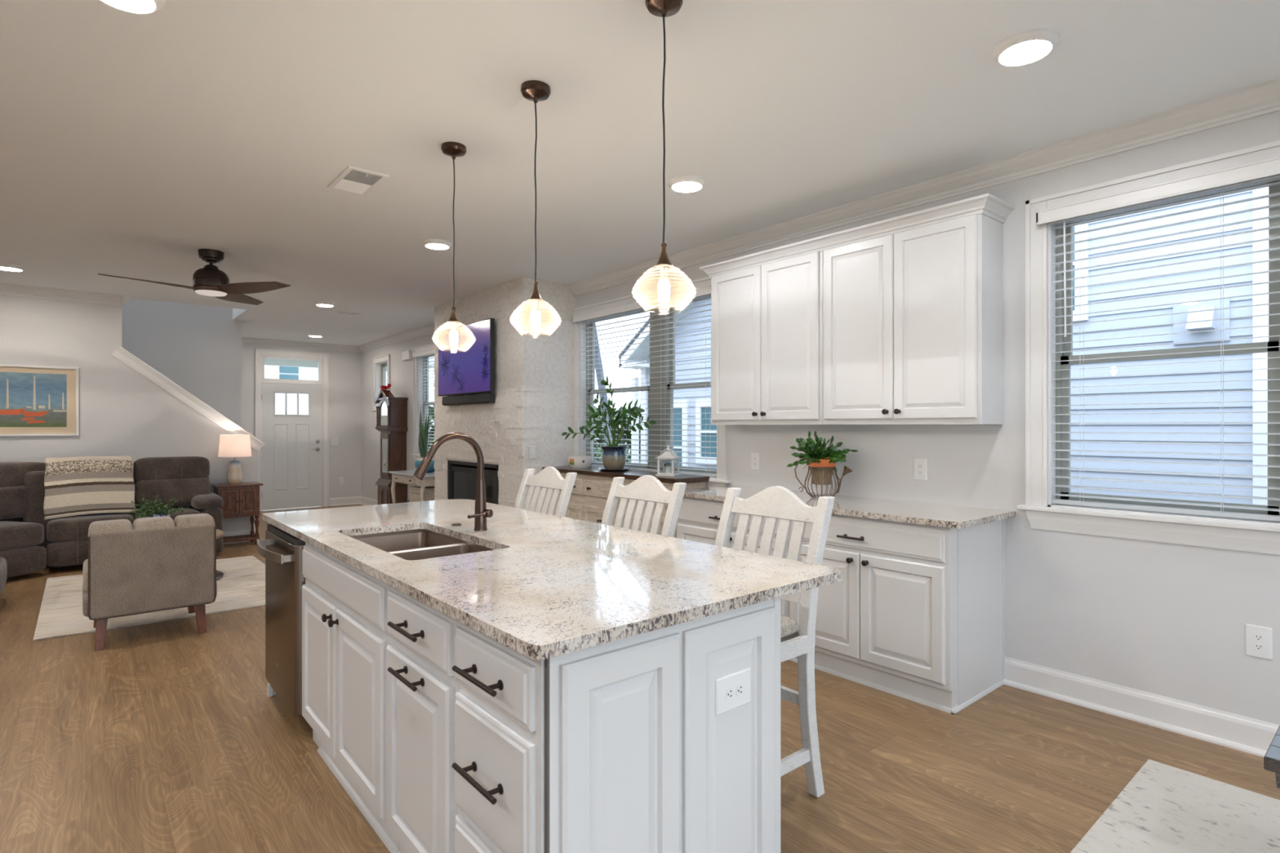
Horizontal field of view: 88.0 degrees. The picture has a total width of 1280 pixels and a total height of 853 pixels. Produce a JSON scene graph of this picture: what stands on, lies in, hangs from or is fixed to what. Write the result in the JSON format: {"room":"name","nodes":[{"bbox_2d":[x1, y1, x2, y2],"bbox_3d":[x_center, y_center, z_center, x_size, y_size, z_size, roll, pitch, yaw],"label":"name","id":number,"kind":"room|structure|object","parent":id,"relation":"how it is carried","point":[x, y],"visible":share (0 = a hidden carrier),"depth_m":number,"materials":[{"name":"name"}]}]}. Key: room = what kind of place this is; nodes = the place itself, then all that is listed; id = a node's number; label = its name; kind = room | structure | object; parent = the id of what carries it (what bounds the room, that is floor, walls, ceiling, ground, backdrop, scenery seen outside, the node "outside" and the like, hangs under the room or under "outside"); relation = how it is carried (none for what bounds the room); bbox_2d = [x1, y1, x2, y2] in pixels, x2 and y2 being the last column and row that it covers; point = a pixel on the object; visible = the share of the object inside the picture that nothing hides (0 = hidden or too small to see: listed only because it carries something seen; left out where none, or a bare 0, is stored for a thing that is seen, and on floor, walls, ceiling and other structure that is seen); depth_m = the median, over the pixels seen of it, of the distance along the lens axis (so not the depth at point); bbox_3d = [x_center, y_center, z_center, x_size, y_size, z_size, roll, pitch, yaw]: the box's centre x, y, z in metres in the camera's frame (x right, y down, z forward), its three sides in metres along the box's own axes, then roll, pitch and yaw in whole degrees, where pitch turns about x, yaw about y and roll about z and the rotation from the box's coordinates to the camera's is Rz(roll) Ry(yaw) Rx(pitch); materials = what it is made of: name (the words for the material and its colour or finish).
{"room":"open-plan kitchen","nodes":[
{"label":"open-plan kitchen","id":0,"kind":"room"},
{"bbox_2d":[0,294,257,531],"bbox_3d":[-6.428,-0.015,6.392,4.800,2.743,0.120,0,0,-40],"label":"wall","id":1,"kind":"structure","parent":0,"point":[122,412],"depth_m":6.96,"materials":[{"name":"grey paint"}]},
{"bbox_2d":[0,364,79,436],"bbox_3d":[-6.293,-0.253,6.409,1.328,0.704,0.028,0,0,-40],"label":"framed picture","id":2,"kind":"object","parent":1,"relation":"attached to","point":[35,400],"visible":1,"depth_m":6.64,"materials":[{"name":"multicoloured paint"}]},
{"bbox_2d":[0,371,66,426],"bbox_3d":[-6.295,-0.261,6.410,1.138,0.539,0.001,0,0,-40],"label":"print","id":3,"kind":"object","parent":2,"relation":"attached to","point":[27,398],"depth_m":6.62,"materials":[{"name":"multicoloured"}]},
{"bbox_2d":[0,282,132,306],"bbox_3d":[-6.816,-1.336,5.932,3.615,0.100,0.085,0,0,-40],"label":"trim","id":4,"kind":"structure","parent":1,"relation":"attached to","point":[7,289],"depth_m":6.73,"materials":[{"name":"white paint"}]},
{"bbox_2d":[111,346,265,451],"bbox_3d":[-5.080,-0.274,7.524,1.435,1.151,0.185,0,0,-40],"label":"trim","id":5,"kind":"structure","parent":1,"relation":"attached to","point":[121,353],"depth_m":7.40,"materials":[{"name":"white paint"}]},
{"bbox_2d":[222,528,255,543],"bbox_3d":[-6.380,1.288,6.335,4.800,0.138,0.030,0,0,-40],"label":"baseboard","id":6,"kind":"structure","parent":1,"relation":"attached to","point":[239,532],"depth_m":7.75,"materials":[{"name":"white paint"}]},
{"bbox_2d":[122,297,241,427],"bbox_3d":[-7.342,-1.343,7.492,4.820,5.400,3.080,0,0,-40],"label":"wall","id":7,"kind":"structure","parent":0,"point":[197,348],"depth_m":8.34,"materials":[{"name":"grey paint"}]},
{"bbox_2d":[241,344,360,497],"bbox_3d":[-5.756,-0.015,10.938,2.185,2.743,0.150,0,0,-40],"label":"wall","id":8,"kind":"structure","parent":0,"point":[344,367],"depth_m":11.36,"materials":[{"name":"grey paint"}]},
{"bbox_2d":[261,382,321,510],"bbox_3d":[-5.710,0.326,10.890,0.909,2.038,0.109,0,0,-40],"label":"door","id":9,"kind":"structure","parent":8,"relation":"in","point":[291,451],"depth_m":10.88,"materials":[{"name":"white paint"}]},
{"bbox_2d":[254,348,328,511],"bbox_3d":[-5.724,0.062,10.915,1.095,2.590,0.128,0,0,-40],"label":"trim","id":10,"kind":"structure","parent":8,"relation":"attached to","point":[323,361],"depth_m":10.98,"materials":[{"name":"white paint"}]},
{"bbox_2d":[241,337,360,352],"bbox_3d":[-5.662,-1.336,10.865,2.135,0.100,0.085,0,0,-40],"label":"trim","id":11,"kind":"structure","parent":8,"relation":"attached to","point":[251,341],"depth_m":10.90,"materials":[{"name":"white paint"}]},
{"bbox_2d":[328,496,360,506],"bbox_3d":[-5.679,1.288,10.886,2.135,0.138,0.030,0,0,-40],"label":"baseboard","id":12,"kind":"structure","parent":8,"relation":"attached to","point":[349,500],"depth_m":11.40,"materials":[{"name":"white paint"}]},
{"bbox_2d":[264,358,435,371],"bbox_3d":[-6.242,-1.203,11.837,4.700,0.120,1.850,0,0,-40],"label":"porch roof","id":13,"kind":"structure","parent":8,"relation":"attached to","point":[271,362],"depth_m":12.12,"materials":[{"name":"white"}]},
{"bbox_2d":[434,277,575,512],"bbox_3d":[-1.514,-0.015,7.128,0.603,2.743,2.025,0,0,-40],"label":"wall","id":14,"kind":"structure","parent":0,"point":[534,392],"depth_m":6.43,"materials":[{"name":"stone"}]},
{"bbox_2d":[438,318,494,395],"bbox_3d":[-1.824,-0.692,6.955,0.100,0.726,1.240,0,0,-40],"label":"television","id":15,"kind":"object","parent":14,"relation":"attached to","point":[462,370],"visible":1,"depth_m":6.83,"materials":[{"name":"purple glass"}]},
{"bbox_2d":[439,342,488,394],"bbox_3d":[-1.855,-0.583,6.927,0.015,0.508,1.197,0,0,-40],"label":"picture","id":16,"kind":"object","parent":15,"relation":"attached to","point":[462,370],"depth_m":6.89,"materials":[{"name":"purple"}]},
{"bbox_2d":[441,393,495,405],"bbox_3d":[-1.809,-0.277,6.961,0.090,0.097,1.110,0,0,-40],"label":"soundbar","id":17,"kind":"object","parent":14,"relation":"attached to","point":[482,398],"visible":1,"depth_m":6.84,"materials":[{"name":"black plastic"}]},
{"bbox_2d":[447,460,498,504],"bbox_3d":[-1.629,0.740,7.119,0.392,0.711,1.186,0,0,-40],"label":"fireplace insert","id":18,"kind":"object","parent":14,"relation":"in","point":[462,476],"visible":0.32,"depth_m":7.12,"materials":[{"name":"black metal"}]},
{"bbox_2d":[0,0,1279,346],"bbox_3d":[-2.630,-1.511,3.538,7.235,0.250,15.500,0,0,-40],"label":"ceiling","id":19,"kind":"structure","parent":0,"point":[132,145],"depth_m":2.97,"materials":[{"name":"white paint"}]},
{"bbox_2d":[0,262,26,271],"bbox_3d":[-5.466,-1.373,5.743,0.216,0.027,0.216,0,0,-40],"label":"recessed light","id":20,"kind":"object","parent":19,"relation":"in","point":[7,267],"visible":1,"depth_m":5.72,"materials":[{"name":"white plastic"}]},
{"bbox_2d":[100,0,164,13],"bbox_3d":[-1.637,-1.373,2.099,0.216,0.027,0.216,0,0,-40],"label":"recessed light","id":21,"kind":"object","parent":19,"relation":"in","point":[139,6],"visible":1,"depth_m":2.15,"materials":[{"name":"white plastic"}]},
{"bbox_2d":[97,248,290,305],"bbox_3d":[-3.501,-1.213,5.191,1.154,0.344,1.099,0,0,-40],"label":"ceiling fan","id":22,"kind":"object","parent":19,"relation":"hanging from","point":[210,281],"visible":1,"depth_m":5.19,"materials":[{"name":"brown metal"}]},
{"bbox_2d":[314,301,335,306],"bbox_3d":[-3.553,-1.373,7.480,0.216,0.027,0.216,0,0,-40],"label":"recessed light","id":23,"kind":"object","parent":19,"relation":"in","point":[322,304],"visible":1,"depth_m":7.43,"materials":[{"name":"white plastic"}]},
{"bbox_2d":[327,165,389,195],"bbox_3d":[-1.597,-1.377,3.748,0.215,0.018,0.410,0,0,-40],"label":"ceiling vent","id":24,"kind":"object","parent":19,"relation":"in","point":[353,180],"visible":1,"depth_m":3.73,"materials":[{"name":"white plastic"}]},
{"bbox_2d":[422,239,452,249],"bbox_3d":[-1.536,-1.373,5.021,0.216,0.027,0.216,0,0,-40],"label":"recessed light","id":25,"kind":"object","parent":19,"relation":"in","point":[437,244],"visible":1,"depth_m":4.97,"materials":[{"name":"white plastic"}]},
{"bbox_2d":[433,141,475,350],"bbox_3d":[-0.923,-0.878,3.288,0.209,1.016,0.209,0,0,9],"label":"pendant light","id":26,"kind":"object","parent":19,"relation":"hanging from","point":[454,149],"visible":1,"depth_m":3.28,"materials":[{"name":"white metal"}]},
{"bbox_2d":[509,80,560,335],"bbox_3d":[-0.427,-0.878,2.715,0.209,1.016,0.209,0,0,9],"label":"pendant light","id":27,"kind":"object","parent":19,"relation":"hanging from","point":[535,91],"visible":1,"depth_m":2.70,"materials":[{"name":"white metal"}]},
{"bbox_2d":[632,0,696,311],"bbox_3d":[0.077,-0.878,2.144,0.209,1.016,0.209,0,0,9],"label":"pendant light","id":28,"kind":"object","parent":19,"relation":"hanging from","point":[660,8],"visible":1,"depth_m":2.14,"materials":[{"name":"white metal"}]},
{"bbox_2d":[667,175,706,192],"bbox_3d":[0.267,-1.373,3.770,0.216,0.027,0.216,0,0,-40],"label":"recessed light","id":29,"kind":"object","parent":19,"relation":"in","point":[683,184],"visible":1,"depth_m":3.73,"materials":[{"name":"white plastic"}]},
{"bbox_2d":[991,28,1060,66],"bbox_3d":[1.404,-1.373,2.417,0.216,0.027,0.216,0,0,-40],"label":"recessed light","id":30,"kind":"object","parent":19,"relation":"in","point":[1028,46],"visible":1,"depth_m":2.39,"materials":[{"name":"white plastic"}]},
{"bbox_2d":[0,504,1279,852],"bbox_3d":[-2.630,1.372,3.538,7.235,0.030,15.500,0,0,-40],"label":"floor","id":31,"kind":"structure","parent":0,"point":[169,736],"depth_m":2.70,"materials":[{"name":"brown wood"}]},
{"bbox_2d":[0,456,222,594],"bbox_3d":[-5.074,0.824,5.820,2.555,1.006,2.320,0,0,-40],"label":"sectional sofa","id":32,"kind":"object","parent":31,"relation":"on","point":[28,542],"visible":0.59,"depth_m":6.21,"materials":[{"name":"fabric"}]},
{"bbox_2d":[0,485,28,519],"bbox_3d":[-5.926,0.702,5.981,0.280,0.300,1.000,0,0,16],"label":"cushion","id":33,"kind":"object","parent":32,"relation":"on","point":[14,500],"depth_m":6.10,"materials":[{"name":"fabric"}]},
{"bbox_2d":[0,520,44,551],"bbox_3d":[-5.752,0.972,5.685,0.560,0.220,0.840,0,0,16],"label":"seat cushion","id":34,"kind":"object","parent":32,"relation":"on","point":[14,535],"depth_m":5.84,"materials":[{"name":"fabric"}]},
{"bbox_2d":[43,455,136,519],"bbox_3d":[-5.381,0.584,6.502,0.686,0.572,0.344,0,0,-40],"label":"throw blanket","id":35,"kind":"object","parent":32,"relation":"on","point":[78,485],"visible":1,"depth_m":6.40,"materials":[{"name":"beige fabric"}]},
{"bbox_2d":[46,512,133,542],"bbox_3d":[-5.327,0.972,6.443,0.640,0.210,0.530,0,0,-40],"label":"seat cushion","id":36,"kind":"object","parent":32,"relation":"on","point":[72,528],"depth_m":6.18,"materials":[{"name":"fabric"}]},
{"bbox_2d":[133,507,200,520],"bbox_3d":[-4.867,0.972,6.831,0.535,0.210,0.530,0,0,-40],"label":"seat cushion","id":37,"kind":"object","parent":32,"relation":"on","point":[189,510],"depth_m":6.77,"materials":[{"name":"fabric"}]},
{"bbox_2d":[134,477,210,509],"bbox_3d":[-4.919,0.702,6.970,0.655,0.319,0.319,0,0,-40],"label":"cushion","id":38,"kind":"object","parent":32,"relation":"on","point":[184,489],"depth_m":6.85,"materials":[{"name":"fabric"}]},
{"bbox_2d":[32,555,265,641],"bbox_3d":[-3.922,1.351,5.535,1.600,0.012,2.210,0,0,-40],"label":"area rug","id":39,"kind":"object","parent":31,"relation":"on","point":[242,585],"visible":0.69,"depth_m":5.07,"materials":[{"name":"beige carpet"}]},
{"bbox_2d":[216,528,223,580],"bbox_3d":[-4.101,1.145,5.724,0.860,0.400,0.860,0,0,-40],"label":"round table","id":40,"kind":"object","parent":39,"relation":"on","point":[220,533],"visible":0.08,"depth_m":5.88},
{"bbox_2d":[127,494,188,519],"bbox_3d":[-4.164,0.768,5.734,0.447,0.352,0.402,0,0,-16],"label":"potted plant","id":41,"kind":"object","parent":40,"relation":"on","point":[158,511],"visible":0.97,"depth_m":5.72,"materials":[{"name":"green plant"}]},
{"bbox_2d":[82,513,217,651],"bbox_3d":[-3.261,0.971,4.416,0.691,0.772,0.743,0,0,-40],"label":"armchair","id":42,"kind":"object","parent":31,"relation":"on","point":[153,564],"visible":1,"depth_m":4.12,"materials":[{"name":"brown"}]},
{"bbox_2d":[82,558,88,591],"bbox_3d":[-3.314,0.957,4.478,0.690,0.170,0.580,0,0,-40],"label":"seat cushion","id":43,"kind":"object","parent":42,"relation":"on","point":[85,571],"depth_m":4.09,"materials":[{"name":"beige fabric"}]},
{"bbox_2d":[211,481,262,545],"bbox_3d":[-4.591,1.007,7.564,0.460,0.700,0.354,0,0,-40],"label":"side table","id":44,"kind":"object","parent":31,"relation":"on","point":[242,500],"visible":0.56,"depth_m":7.49,"materials":[{"name":"brown wood"}]},
{"bbox_2d":[217,434,251,484],"bbox_3d":[-4.612,0.377,7.549,0.326,0.560,0.326,0,0,-40],"label":"table lamp","id":45,"kind":"object","parent":44,"relation":"on","point":[234,446],"visible":1,"depth_m":7.47,"materials":[{"name":"fabric"}]},
{"bbox_2d":[266,683,276,697],"bbox_3d":[-1.570,0.915,3.580,0.780,0.883,0.030,0,0,-40],"label":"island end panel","id":46,"kind":"object","parent":31,"relation":"on","point":[270,692],"visible":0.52,"depth_m":3.33,"materials":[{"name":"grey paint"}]},
{"bbox_2d":[257,524,305,715],"bbox_3d":[-1.477,0.921,3.236,0.660,0.872,0.617,0,0,-40],"label":"dishwasher","id":47,"kind":"object","parent":31,"relation":"on","point":[285,580],"visible":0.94,"depth_m":2.94,"materials":[{"name":"silver metal"}]},
{"bbox_2d":[302,542,399,852],"bbox_3d":[-0.840,0.915,2.689,0.811,0.884,1.016,0,0,-40],"label":"base cabinet","id":48,"kind":"object","parent":31,"relation":"on","point":[345,638],"visible":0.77,"depth_m":2.35,"materials":[{"name":"grey paint"}]},
{"bbox_2d":[262,499,842,660],"bbox_3d":[-0.644,0.458,2.706,1.105,0.030,2.666,0,0,-40],"label":"countertop","id":49,"kind":"structure","parent":48,"relation":"on","point":[550,585],"depth_m":1.99,"materials":[{"name":"stone"}]},
{"bbox_2d":[349,528,494,559],"bbox_3d":[-0.879,0.565,2.620,0.430,0.184,0.870,0,0,-40],"label":"sink","id":50,"kind":"object","parent":49,"relation":"in","point":[418,544],"visible":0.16,"depth_m":2.92,"materials":[{"name":"silver metal"}]},
{"bbox_2d":[412,432,493,531],"bbox_3d":[-0.763,0.235,2.726,0.329,0.417,0.097,0,0,-40],"label":"faucet","id":51,"kind":"object","parent":49,"relation":"on","point":[481,513],"visible":1,"depth_m":2.80,"materials":[{"name":"brown metal"}]},
{"bbox_2d":[374,389,408,504],"bbox_3d":[-3.764,0.405,10.028,0.306,1.903,0.600,0,0,-40],"label":"grandfather clock","id":52,"kind":"object","parent":31,"relation":"on","point":[393,427],"visible":0.84,"depth_m":9.89,"materials":[{"name":"brown wood"}]},
{"bbox_2d":[374,396,408,431],"bbox_3d":[-3.764,-0.175,10.028,0.306,0.505,0.554,0,0,-40],"label":"hood","id":53,"kind":"object","parent":52,"relation":"attached to","point":[393,411],"depth_m":9.87,"materials":[{"name":"brown wood"}]},
{"bbox_2d":[388,470,435,503],"bbox_3d":[-2.810,0.983,8.645,0.563,0.755,1.125,0,0,-40],"label":"desk","id":54,"kind":"object","parent":31,"relation":"on","point":[405,477],"visible":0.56,"depth_m":8.42,"materials":[{"name":"grey wood"}]},
{"bbox_2d":[414,408,435,472],"bbox_3d":[-2.796,0.181,8.682,0.302,0.847,0.296,0,0,9],"label":"snake plant","id":55,"kind":"object","parent":54,"relation":"on","point":[423,435],"visible":0.64,"depth_m":8.62,"materials":[{"name":"green plant"}]},
{"bbox_2d":[386,586,457,852],"bbox_3d":[-0.359,0.915,2.110,0.821,0.884,0.485,0,0,-40],"label":"base cabinet","id":56,"kind":"object","parent":31,"relation":"on","point":[421,684],"visible":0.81,"depth_m":1.84,"materials":[{"name":"grey paint"}]},
{"bbox_2d":[408,485,435,502],"bbox_3d":[-2.669,1.065,8.479,0.480,0.585,0.430,0,0,-40],"label":"file cabinet","id":57,"kind":"object","parent":31,"relation":"on","point":[415,491],"visible":0.22,"depth_m":8.29,"materials":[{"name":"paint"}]},
{"bbox_2d":[452,621,544,852],"bbox_3d":[-0.066,0.915,1.762,0.821,0.884,0.421,0,0,-40],"label":"base cabinet","id":58,"kind":"object","parent":31,"relation":"on","point":[499,766],"visible":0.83,"depth_m":1.49,"materials":[{"name":"grey paint"}]},
{"bbox_2d":[514,466,577,516],"bbox_3d":[-0.720,0.799,3.802,0.527,1.116,0.506,0,0,-40],"label":"bar stool","id":59,"kind":"object","parent":31,"relation":"on","point":[549,477],"visible":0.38,"depth_m":3.90,"materials":[{"name":"wood"}]},
{"bbox_2d":[542,466,709,537],"bbox_3d":[-0.201,0.872,5.691,0.376,0.970,1.845,0,0,-40],"label":"sideboard","id":60,"kind":"object","parent":31,"relation":"on","point":[592,486],"visible":0.27,"depth_m":5.64,"materials":[{"name":"brown wood"}]},
{"bbox_2d":[567,455,592,468],"bbox_3d":[-0.557,0.334,6.165,0.240,0.107,0.240,0,0,-40],"label":"bowl","id":61,"kind":"object","parent":60,"relation":"on","point":[574,461],"visible":1,"depth_m":6.08,"materials":[{"name":"white ceramic"}]},
{"bbox_2d":[561,376,656,471],"bbox_3d":[-0.241,-0.028,5.747,0.334,0.829,1.307,0,0,-40],"label":"potted plant","id":62,"kind":"object","parent":60,"relation":"on","point":[614,455],"visible":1,"depth_m":5.71,"materials":[{"name":"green plant"}]},
{"bbox_2d":[654,442,681,476],"bbox_3d":[0.224,0.256,5.215,0.164,0.262,0.164,0,0,22],"label":"lantern","id":63,"kind":"object","parent":60,"relation":"on","point":[668,455],"visible":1,"depth_m":5.17,"materials":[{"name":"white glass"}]},
{"bbox_2d":[600,475,686,537],"bbox_3d":[-0.144,0.799,3.118,0.527,1.116,0.506,0,0,-40],"label":"bar stool","id":64,"kind":"object","parent":31,"relation":"on","point":[648,488],"visible":0.33,"depth_m":3.22,"materials":[{"name":"wood"}]},
{"bbox_2d":[544,597,780,852],"bbox_3d":[0.103,0.915,1.625,0.770,0.883,0.027,0,0,-40],"label":"island end panel","id":65,"kind":"object","parent":31,"relation":"on","point":[638,757],"visible":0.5,"depth_m":1.57,"materials":[{"name":"grey paint"}]},
{"bbox_2d":[676,496,788,617],"bbox_3d":[0.761,0.915,4.378,0.663,0.884,0.943,0,0,-40],"label":"base cabinet","id":66,"kind":"object","parent":31,"relation":"on","point":[698,519],"visible":0.18,"depth_m":4.33,"materials":[{"name":"grey paint"}]},
{"bbox_2d":[715,667,750,715],"bbox_3d":[0.244,0.690,1.725,0.132,0.092,0.009,0,0,-40],"label":"power outlet","id":67,"kind":"object","parent":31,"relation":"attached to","point":[732,691],"visible":1,"depth_m":1.72,"materials":[{"name":"white plastic"}]},
{"bbox_2d":[725,687,733,700],"bbox_3d":[0.232,0.690,1.710,0.029,0.029,0.002,0,0,-40],"label":"receptacle","id":68,"kind":"object","parent":67,"relation":"attached to","point":[729,691],"depth_m":1.71,"materials":[{"name":"grey plastic"}]},
{"bbox_2d":[736,683,743,696],"bbox_3d":[0.261,0.690,1.735,0.029,0.029,0.002,0,0,-40],"label":"receptacle","id":69,"kind":"object","parent":67,"relation":"attached to","point":[740,686],"depth_m":1.73,"materials":[{"name":"grey plastic"}]},
{"bbox_2d":[714,485,834,797],"bbox_3d":[0.369,0.799,2.510,0.527,1.116,0.506,0,0,-40],"label":"bar stool","id":70,"kind":"object","parent":31,"relation":"on","point":[773,503],"visible":0.44,"depth_m":2.45,"materials":[{"name":"wood"}]},
{"bbox_2d":[780,614,798,638],"bbox_3d":[0.313,0.729,2.462,0.380,0.072,0.434,0,0,-40],"label":"seat cushion","id":71,"kind":"object","parent":70,"relation":"on","point":[788,626],"depth_m":2.38,"materials":[{"name":"fabric"}]},
{"bbox_2d":[788,514,1004,714],"bbox_3d":[1.372,0.915,3.653,0.663,0.884,0.950,0,0,-40],"label":"base cabinet","id":72,"kind":"object","parent":31,"relation":"on","point":[916,613],"visible":0.91,"depth_m":3.34,"materials":[{"name":"grey paint"}]},
{"bbox_2d":[670,484,1015,528],"bbox_3d":[1.083,0.458,4.013,0.642,0.030,1.975,0,0,-40],"label":"countertop","id":73,"kind":"structure","parent":72,"relation":"on","point":[957,517],"depth_m":3.51,"materials":[{"name":"stone"}]},
{"bbox_2d":[794,462,852,497],"bbox_3d":[1.139,0.329,4.098,0.284,0.223,0.244,0,0,-40],"label":"planter","id":74,"kind":"object","parent":73,"relation":"on","point":[846,469],"visible":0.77,"depth_m":4.08,"materials":[{"name":"brown metal"}]},
{"bbox_2d":[786,431,857,484],"bbox_3d":[1.123,0.193,4.093,0.410,0.330,0.399,0,0,-40],"label":"cactus pot","id":75,"kind":"object","parent":74,"relation":"in","point":[815,456],"visible":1,"depth_m":4.05,"materials":[{"name":"green plant"}]},
{"bbox_2d":[1070,759,1279,852],"bbox_3d":[1.678,1.352,1.039,2.705,0.010,2.028,0,0,-40],"label":"area rug","id":76,"kind":"object","parent":31,"relation":"on","point":[1163,808],"visible":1,"depth_m":2.28,"materials":[{"name":"white carpet"}]},
{"bbox_2d":[1263,724,1279,788],"bbox_3d":[2.378,1.126,1.343,0.398,0.441,1.590,0,0,-40],"label":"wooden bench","id":77,"kind":"object","parent":76,"relation":"on","point":[1272,757],"visible":1,"depth_m":1.82,"materials":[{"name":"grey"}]},
{"bbox_2d":[360,111,1279,724],"bbox_3d":[0.080,-0.015,5.820,0.150,2.743,15.500,0,0,-40],"label":"wall","id":78,"kind":"structure","parent":0,"point":[1166,620],"depth_m":3.34,"materials":[{"name":"grey paint"}]},
{"bbox_2d":[370,354,390,417],"bbox_3d":[-4.150,-0.647,10.808,0.195,0.982,0.840,0,0,-40],"label":"window","id":79,"kind":"structure","parent":78,"relation":"in","point":[379,363],"depth_m":11.00,"materials":[{"name":"white paint"}]},
{"bbox_2d":[401,350,411,360],"bbox_3d":[-3.487,-1.056,9.905,0.045,0.135,0.265,0,0,-40],"label":"door chime","id":80,"kind":"object","parent":78,"relation":"attached to","point":[406,355],"visible":1,"depth_m":9.85,"materials":[{"name":"white plastic"}]},
{"bbox_2d":[411,343,435,462],"bbox_3d":[-2.597,-0.307,8.971,0.205,1.662,2.090,0,0,-40],"label":"window","id":81,"kind":"structure","parent":78,"relation":"in","point":[416,366],"depth_m":9.65,"materials":[{"name":"white paint"}]},
{"bbox_2d":[412,348,435,453],"bbox_3d":[-2.644,-0.337,8.932,0.124,1.452,1.900,0,0,-40],"label":"window blind","id":82,"kind":"object","parent":81,"relation":"attached to","point":[430,352],"visible":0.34,"depth_m":9.40,"materials":[{"name":"white paint"}]},
{"bbox_2d":[573,276,731,487],"bbox_3d":[0.049,-0.317,5.830,0.205,1.682,2.115,0,0,-40],"label":"window","id":83,"kind":"structure","parent":78,"relation":"in","point":[721,479],"depth_m":5.74,"materials":[{"name":"white paint"}]},
{"bbox_2d":[572,284,716,476],"bbox_3d":[0.002,-0.347,5.790,0.124,1.472,1.925,0,0,-40],"label":"window blind","id":84,"kind":"object","parent":83,"relation":"attached to","point":[704,291],"visible":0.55,"depth_m":5.67,"materials":[{"name":"white paint"}]},
{"bbox_2d":[751,453,759,470],"bbox_3d":[0.834,0.255,4.802,0.009,0.124,0.078,0,0,-40],"label":"power outlet","id":85,"kind":"object","parent":78,"relation":"attached to","point":[755,457],"visible":1,"depth_m":4.80,"materials":[{"name":"white plastic"}]},
{"bbox_2d":[711,251,822,424],"bbox_3d":[0.895,-0.557,4.493,0.310,1.095,0.940,0,0,-40],"label":"upper cabinet","id":86,"kind":"object","parent":78,"relation":"attached to","point":[766,319],"visible":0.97,"depth_m":4.37,"materials":[{"name":"grey paint"}]},
{"bbox_2d":[699,192,1014,277],"bbox_3d":[1.195,-1.111,4.130,0.319,0.075,2.001,0,0,-40],"label":"crown molding","id":87,"kind":"structure","parent":86,"relation":"attached to","point":[988,205],"depth_m":3.75,"materials":[{"name":"grey paint"}]},
{"bbox_2d":[357,78,1279,352],"bbox_3d":[-0.010,-1.336,5.744,0.085,0.100,15.200,0,0,-40],"label":"trim","id":88,"kind":"structure","parent":78,"relation":"attached to","point":[1262,99],"depth_m":3.52,"materials":[{"name":"white paint"}]},
{"bbox_2d":[360,496,1279,757],"bbox_3d":[0.011,1.288,5.762,0.030,0.138,15.200,0,0,-40],"label":"baseboard","id":89,"kind":"structure","parent":78,"relation":"attached to","point":[1235,731],"depth_m":3.03,"materials":[{"name":"white paint"}]},
{"bbox_2d":[822,213,1002,424],"bbox_3d":[1.502,-0.557,3.773,0.310,1.095,0.939,0,0,-40],"label":"upper cabinet","id":90,"kind":"object","parent":78,"relation":"attached to","point":[913,318],"visible":0.98,"depth_m":3.60,"materials":[{"name":"grey paint"}]},
{"bbox_2d":[914,458,927,480],"bbox_3d":[1.630,0.251,3.856,0.009,0.124,0.078,0,0,-40],"label":"power outlet","id":91,"kind":"object","parent":78,"relation":"attached to","point":[920,464],"visible":1,"depth_m":3.85,"materials":[{"name":"white plastic"}]},
{"bbox_2d":[1017,140,1279,555],"bbox_3d":[2.703,-0.317,2.678,0.205,1.682,2.115,0,0,-40],"label":"window","id":92,"kind":"structure","parent":78,"relation":"in","point":[1263,536],"depth_m":3.21,"materials":[{"name":"white paint"}]},
{"bbox_2d":[1035,155,1279,521],"bbox_3d":[2.656,-0.347,2.638,0.124,1.472,1.925,0,0,-40],"label":"window blind","id":93,"kind":"object","parent":92,"relation":"attached to","point":[1265,171],"visible":1,"depth_m":2.98,"materials":[{"name":"white paint"}]},
{"bbox_2d":[1245,623,1272,660],"bbox_3d":[2.564,0.894,2.747,0.009,0.130,0.082,0,0,-40],"label":"power outlet","id":94,"kind":"object","parent":78,"relation":"attached to","point":[1259,639],"visible":1,"depth_m":2.74,"materials":[{"name":"white plastic"}]},
{"label":"outside","id":95,"kind":"structure","parent":0,"visible":0},
{"bbox_2d":[594,435,640,463],"bbox_3d":[3.020,1.882,35.226,170.000,0.150,170.000,0,0,-40],"label":"ground","id":96,"kind":"structure","parent":95,"point":[599,435],"depth_m":48.30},
{"bbox_2d":[264,356,435,439],"bbox_3d":[-15.680,-3.168,36.474,22.000,9.950,9.000,0,0,-40],"label":"house","id":97,"kind":"structure","parent":96,"relation":"on","point":[270,371],"depth_m":30.87,"materials":[{"name":"white"}]},
{"bbox_2d":[428,403,640,462],"bbox_3d":[-3.114,0.539,32.455,16.256,3.686,3.133,0,0,-40],"label":"hedge","id":98,"kind":"object","parent":96,"relation":"on","point":[432,415],"visible":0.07,"depth_m":32.98,"materials":[{"name":"green plant"}]},
{"bbox_2d":[595,322,612,445],"bbox_3d":[-3.331,-8.381,23.326,16.476,20.414,13.486,0,0,7],"label":"bare tree","id":99,"kind":"object","parent":96,"relation":"on","point":[597,347],"visible":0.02,"depth_m":24.13,"materials":[{"name":"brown plant"}]},
{"bbox_2d":[618,186,1268,505],"bbox_3d":[7.299,-2.107,6.500,7.460,7.829,15.060,0,0,-40],"label":"house","id":100,"kind":"structure","parent":96,"relation":"on","point":[1250,364],"depth_m":5.23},
{"bbox_2d":[1173,298,1230,344],"bbox_3d":[4.199,-0.793,4.981,0.160,0.320,0.330,0,0,-40],"label":"vent hood","id":101,"kind":"object","parent":100,"relation":"attached to","point":[1210,304],"depth_m":4.98,"materials":[{"name":"white plastic"}]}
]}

